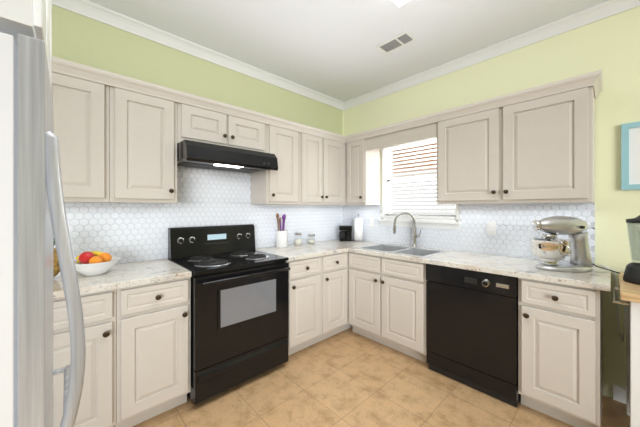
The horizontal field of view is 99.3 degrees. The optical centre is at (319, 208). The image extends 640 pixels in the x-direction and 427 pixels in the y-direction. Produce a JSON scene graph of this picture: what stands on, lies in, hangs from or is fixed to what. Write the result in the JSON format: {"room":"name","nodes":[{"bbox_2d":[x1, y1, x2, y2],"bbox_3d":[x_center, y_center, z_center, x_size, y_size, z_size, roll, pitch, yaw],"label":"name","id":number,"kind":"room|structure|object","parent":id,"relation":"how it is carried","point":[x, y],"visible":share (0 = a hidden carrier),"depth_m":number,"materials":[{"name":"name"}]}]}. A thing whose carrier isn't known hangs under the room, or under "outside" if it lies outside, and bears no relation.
{"room":"kitchen","nodes":[
{"label":"kitchen","id":0,"kind":"room"},
{"bbox_2d":[52,5,639,397],"bbox_3d":[-0.172,-0.051,-0.260,6.520,2.760,5.520,0,0,-43],"label":"wall","id":1,"kind":"structure","parent":0,"point":[609,47],"depth_m":2.24,"materials":[{"name":"green paint"}]},
{"bbox_2d":[0,0,51,92],"bbox_3d":[-1.355,-0.980,0.813,0.770,0.898,0.728,0,0,-43],"label":"upper cabinet","id":2,"kind":"object","parent":1,"relation":"attached to","point":[31,18],"visible":0.48,"depth_m":0.81,"materials":[{"name":"white"}]},
{"bbox_2d":[52,72,108,202],"bbox_3d":[-1.580,-0.421,1.730,0.359,0.760,0.348,0,0,-43],"label":"upper cabinet","id":3,"kind":"object","parent":1,"relation":"attached to","point":[81,119],"visible":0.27,"depth_m":1.66,"materials":[{"name":"beige paint"}]},
{"bbox_2d":[107,86,176,203],"bbox_3d":[-1.300,-0.421,1.991,0.403,0.760,0.348,0,0,-43],"label":"upper cabinet","id":4,"kind":"object","parent":1,"relation":"attached to","point":[142,148],"visible":0.94,"depth_m":1.87,"materials":[{"name":"beige paint"}]},
{"bbox_2d":[52,0,343,110],"bbox_3d":[-1.921,-1.391,1.619,6.200,0.081,0.066,0,0,-43],"label":"crown molding","id":5,"kind":"structure","parent":1,"relation":"attached to","point":[112,18],"depth_m":2.31,"materials":[{"name":"white wood"}]},
{"bbox_2d":[177,102,265,152],"bbox_3d":[-0.871,-0.647,2.389,0.764,0.308,0.348,0,0,-43],"label":"upper cabinet","id":6,"kind":"object","parent":1,"relation":"attached to","point":[197,124],"visible":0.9,"depth_m":2.24,"materials":[{"name":"beige paint"}]},
{"bbox_2d":[177,140,277,172],"bbox_3d":[-0.817,-0.413,2.332,0.758,0.154,0.503,0,0,-43],"label":"range hood","id":7,"kind":"object","parent":6,"relation":"attached to","point":[194,154],"visible":0.9,"depth_m":2.14,"materials":[{"name":"black metal"}]},
{"bbox_2d":[251,124,298,204],"bbox_3d":[-0.446,-0.421,2.786,0.395,0.760,0.348,0,0,-43],"label":"upper cabinet","id":8,"kind":"object","parent":1,"relation":"attached to","point":[280,186],"visible":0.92,"depth_m":2.68,"materials":[{"name":"beige paint"}]},
{"bbox_2d":[299,132,345,205],"bbox_3d":[0.072,-0.421,3.267,1.014,0.760,0.348,0,0,-43],"label":"upper cabinet","id":9,"kind":"object","parent":1,"relation":"attached to","point":[322,171],"visible":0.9,"depth_m":3.02,"materials":[{"name":"beige paint"}]},
{"bbox_2d":[52,56,602,150],"bbox_3d":[0.089,-0.760,1.833,2.944,0.208,2.470,0,0,-43],"label":"crown molding","id":10,"kind":"structure","parent":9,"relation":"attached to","point":[421,128],"depth_m":2.16,"materials":[{"name":"beige paint"}]},
{"bbox_2d":[346,139,380,204],"bbox_3d":[0.504,-0.421,3.293,0.348,0.760,0.305,0,0,-43],"label":"upper cabinet","id":11,"kind":"object","parent":1,"relation":"attached to","point":[363,176],"visible":0.92,"depth_m":3.19,"materials":[{"name":"beige paint"}]},
{"bbox_2d":[370,218,373,227],"bbox_3d":[0.646,0.179,3.391,0.012,0.116,0.072,0,0,-43],"label":"electrical outlet plate","id":12,"kind":"object","parent":1,"relation":"attached to","point":[372,222],"visible":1,"depth_m":3.38,"materials":[{"name":"white plastic"}]},
{"bbox_2d":[378,140,460,228],"bbox_3d":[1.090,-0.293,3.019,0.185,0.995,0.942,0,0,-43],"label":"window","id":13,"kind":"structure","parent":1,"relation":"in","point":[431,223],"depth_m":3.10,"materials":[{"name":"white"}]},
{"bbox_2d":[384,138,455,218],"bbox_3d":[1.078,-0.331,3.008,0.058,0.876,0.832,0,0,-43],"label":"window blind","id":14,"kind":"object","parent":13,"relation":"attached to","point":[432,141],"visible":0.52,"depth_m":3.04,"materials":[{"name":"white plastic"}]},
{"bbox_2d":[487,222,495,234],"bbox_3d":[1.537,0.179,2.437,0.008,0.116,0.072,0,0,-43],"label":"electrical outlet plate","id":15,"kind":"object","parent":1,"relation":"attached to","point":[491,228],"visible":1,"depth_m":2.44,"materials":[{"name":"white plastic"}]},
{"bbox_2d":[344,0,639,109],"bbox_3d":[2.104,-1.391,1.796,0.066,0.081,5.110,0,0,-43],"label":"crown molding","id":16,"kind":"structure","parent":1,"relation":"attached to","point":[609,8],"depth_m":2.31,"materials":[{"name":"white"}]},
{"bbox_2d":[437,86,594,203],"bbox_3d":[1.508,-0.421,2.215,0.348,0.760,1.015,0,0,-43],"label":"upper cabinet","id":17,"kind":"object","parent":1,"relation":"attached to","point":[540,150],"visible":1,"depth_m":2.02,"materials":[{"name":"beige paint"}]},
{"bbox_2d":[613,384,626,403],"bbox_3d":[2.954,1.279,0.921,0.014,0.100,2.670,0,0,-43],"label":"baseboard","id":18,"kind":"structure","parent":1,"relation":"attached to","point":[619,394],"depth_m":1.87,"materials":[{"name":"white"}]},
{"bbox_2d":[621,121,639,189],"bbox_3d":[2.199,-0.351,1.723,0.021,0.450,0.392,0,0,-43],"label":"picture frame","id":19,"kind":"object","parent":1,"relation":"attached to","point":[630,156],"visible":1,"depth_m":1.83,"materials":[{"name":"teal wood"}]},
{"bbox_2d":[87,0,608,101],"bbox_3d":[-0.172,-1.461,-0.260,6.520,0.060,5.520,0,0,-43],"label":"ceiling","id":20,"kind":"structure","parent":0,"point":[327,48],"depth_m":2.18,"materials":[{"name":"paint"}]},
{"bbox_2d":[376,30,416,54],"bbox_3d":[0.657,-1.427,2.349,0.168,0.008,0.300,0,0,-43],"label":"ceiling vent","id":21,"kind":"object","parent":20,"relation":"in","point":[403,39],"visible":1,"depth_m":2.33,"materials":[{"name":"white metal"}]},
{"bbox_2d":[392,0,409,6],"bbox_3d":[0.525,-1.393,1.618,0.340,0.074,0.340,0,0,-43],"label":"ceiling light","id":22,"kind":"object","parent":20,"relation":"attached to","point":[398,3],"visible":1,"depth_m":1.79,"materials":[{"name":"white"}]},
{"bbox_2d":[133,327,629,426],"bbox_3d":[-0.172,1.359,-0.260,6.520,0.060,5.520,0,0,-43],"label":"floor","id":23,"kind":"structure","parent":0,"point":[348,377],"depth_m":1.88,"materials":[{"name":"beige tile"}]},
{"bbox_2d":[0,32,85,426],"bbox_3d":[-1.318,0.414,0.847,0.870,1.830,0.728,0,0,-43],"label":"refrigerator","id":24,"kind":"object","parent":23,"relation":"on","point":[33,218],"visible":1,"depth_m":0.80,"materials":[{"name":"metal"}]},
{"bbox_2d":[53,289,115,426],"bbox_3d":[-1.475,0.891,1.619,0.363,0.875,0.654,0,0,-43],"label":"base cabinet","id":25,"kind":"object","parent":23,"relation":"on","point":[97,406],"visible":0.46,"depth_m":1.46,"materials":[{"name":"beige paint"}]},
{"bbox_2d":[53,259,191,299],"bbox_3d":[-1.337,0.434,1.765,0.762,0.038,0.628,0,0,-43],"label":"countertop","id":26,"kind":"structure","parent":25,"relation":"on","point":[124,275],"depth_m":1.66,"materials":[{"name":"white stone"}]},
{"bbox_2d":[53,238,59,276],"bbox_3d":[-1.590,0.251,1.600,0.130,0.326,0.129,0,0,-43],"label":"pineapple","id":27,"kind":"object","parent":26,"relation":"on","point":[56,269],"visible":0.08,"depth_m":1.59,"materials":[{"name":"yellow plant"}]},
{"bbox_2d":[74,251,120,275],"bbox_3d":[-1.421,0.342,1.720,0.262,0.145,0.262,0,0,-43],"label":"fruit bowl","id":28,"kind":"object","parent":26,"relation":"on","point":[92,263],"visible":0.96,"depth_m":1.68,"materials":[{"name":"white ceramic"}]},
{"bbox_2d":[114,277,190,426],"bbox_3d":[-1.195,0.891,1.880,0.398,0.875,0.654,0,0,-43],"label":"base cabinet","id":29,"kind":"object","parent":23,"relation":"on","point":[153,349],"visible":0.92,"depth_m":1.65,"materials":[{"name":"beige paint"}]},
{"bbox_2d":[168,224,289,404],"bbox_3d":[-0.738,0.744,2.246,0.758,1.170,0.709,0,0,-43],"label":"range","id":30,"kind":"object","parent":23,"relation":"on","point":[239,308],"visible":1,"depth_m":2.04,"materials":[{"name":"black metal"}]},
{"bbox_2d":[286,256,320,355],"bbox_3d":[-0.332,0.891,2.683,0.420,0.875,0.654,0,0,-43],"label":"base cabinet","id":31,"kind":"object","parent":23,"relation":"on","point":[305,303],"visible":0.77,"depth_m":2.47,"materials":[{"name":"beige paint"}]},
{"bbox_2d":[316,252,352,342],"bbox_3d":[0.185,0.891,3.164,0.988,0.875,0.654,0,0,-43],"label":"base cabinet","id":32,"kind":"object","parent":23,"relation":"on","point":[334,294],"visible":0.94,"depth_m":2.74,"materials":[{"name":"beige paint"}]},
{"bbox_2d":[256,243,348,260],"bbox_3d":[-0.209,0.434,2.813,0.776,0.038,0.630,0,0,-43],"label":"countertop","id":33,"kind":"structure","parent":32,"relation":"on","point":[305,250],"depth_m":2.71,"materials":[{"name":"white stone"}]},
{"bbox_2d":[276,213,287,247],"bbox_3d":[-0.411,0.232,2.926,0.130,0.364,0.132,0,0,-43],"label":"utensil crock","id":34,"kind":"object","parent":33,"relation":"on","point":[282,238],"visible":1,"depth_m":2.89,"materials":[{"name":"white ceramic"}]},
{"bbox_2d":[294,232,301,244],"bbox_3d":[-0.250,0.345,3.090,0.084,0.139,0.084,0,0,-43],"label":"glass jar","id":35,"kind":"object","parent":33,"relation":"on","point":[297,241],"visible":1,"depth_m":3.06,"materials":[{"name":"clear glass"}]},
{"bbox_2d":[308,234,314,243],"bbox_3d":[-0.103,0.360,3.240,0.090,0.109,0.090,0,0,-43],"label":"glass jar","id":36,"kind":"object","parent":33,"relation":"on","point":[311,240],"visible":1,"depth_m":3.21,"materials":[{"name":"clear glass"}]},
{"bbox_2d":[315,239,610,291],"bbox_3d":[0.948,0.508,2.606,0.635,0.194,2.510,0,0,-43],"label":"countertop","id":37,"kind":"structure","parent":32,"relation":"on","point":[598,278],"depth_m":2.09,"materials":[{"name":"white stone"}]},
{"bbox_2d":[339,225,351,240],"bbox_3d":[0.325,0.317,3.508,0.160,0.195,0.156,0,0,2],"label":"coffee maker","id":38,"kind":"object","parent":37,"relation":"on","point":[345,233],"visible":1,"depth_m":3.43,"materials":[{"name":"black plastic"}]},
{"bbox_2d":[352,214,363,241],"bbox_3d":[0.485,0.241,3.445,0.148,0.347,0.150,0,0,-43],"label":"paper towel roll","id":39,"kind":"object","parent":37,"relation":"on","point":[358,229],"visible":0.98,"depth_m":3.40,"materials":[{"name":"white paper"}]},
{"bbox_2d":[393,212,421,246],"bbox_3d":[0.935,0.222,2.900,0.210,0.378,0.248,0,0,-43],"label":"faucet","id":40,"kind":"object","parent":37,"relation":"on","point":[415,237],"visible":0.98,"depth_m":2.91,"materials":[{"name":"silver metal"}]},
{"bbox_2d":[529,216,619,273],"bbox_3d":[1.692,0.233,1.830,0.336,0.363,0.441,0,0,-43],"label":"stand mixer","id":41,"kind":"object","parent":37,"relation":"on","point":[550,250],"visible":1,"depth_m":1.83,"materials":[{"name":"silver metal"}]},
{"bbox_2d":[348,252,428,363],"bbox_3d":[0.791,0.891,2.761,0.654,0.875,0.866,0,0,-43],"label":"base cabinet","id":42,"kind":"object","parent":23,"relation":"on","point":[386,301],"visible":0.79,"depth_m":2.51,"materials":[{"name":"beige paint"}]},
{"bbox_2d":[426,264,520,407],"bbox_3d":[1.289,0.893,2.206,0.642,0.872,0.614,0,0,-43],"label":"dishwasher","id":43,"kind":"object","parent":23,"relation":"on","point":[471,329],"visible":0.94,"depth_m":1.97,"materials":[{"name":"black metal"}]},
{"bbox_2d":[518,278,602,426],"bbox_3d":[1.640,0.891,1.849,0.654,0.875,0.378,0,0,-43],"label":"base cabinet","id":44,"kind":"object","parent":23,"relation":"on","point":[560,352],"visible":1,"depth_m":1.64,"materials":[{"name":"beige paint"}]},
{"bbox_2d":[612,272,639,426],"bbox_3d":[1.933,0.879,1.442,0.640,0.900,0.524,0,0,-43],"label":"kitchen cart","id":45,"kind":"object","parent":23,"relation":"on","point":[630,293],"visible":0.85,"depth_m":1.38,"materials":[{"name":"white wood"}]},
{"bbox_2d":[623,215,639,284],"bbox_3d":[1.864,0.232,1.546,0.228,0.392,0.190,0,0,-43],"label":"blender","id":46,"kind":"object","parent":45,"relation":"on","point":[631,273],"visible":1,"depth_m":1.57,"materials":[{"name":"black"}]},
{"bbox_2d":[601,264,625,340],"bbox_3d":[2.041,0.653,1.895,0.006,0.515,0.123,0,0,-43],"label":"power cord","id":47,"kind":"object","parent":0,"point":[622,338],"visible":0.79,"depth_m":1.87,"materials":[{"name":"black plastic"}]},
{"label":"outside","id":48,"kind":"structure","parent":0,"visible":0},
{"bbox_2d":[391,143,454,214],"bbox_3d":[1.450,-0.371,3.355,0.001,1.500,2.400,0,0,-43],"label":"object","id":49,"kind":"structure","parent":48,"point":[422,205],"depth_m":3.55,"materials":[{"name":"white plastic"}]}
]}

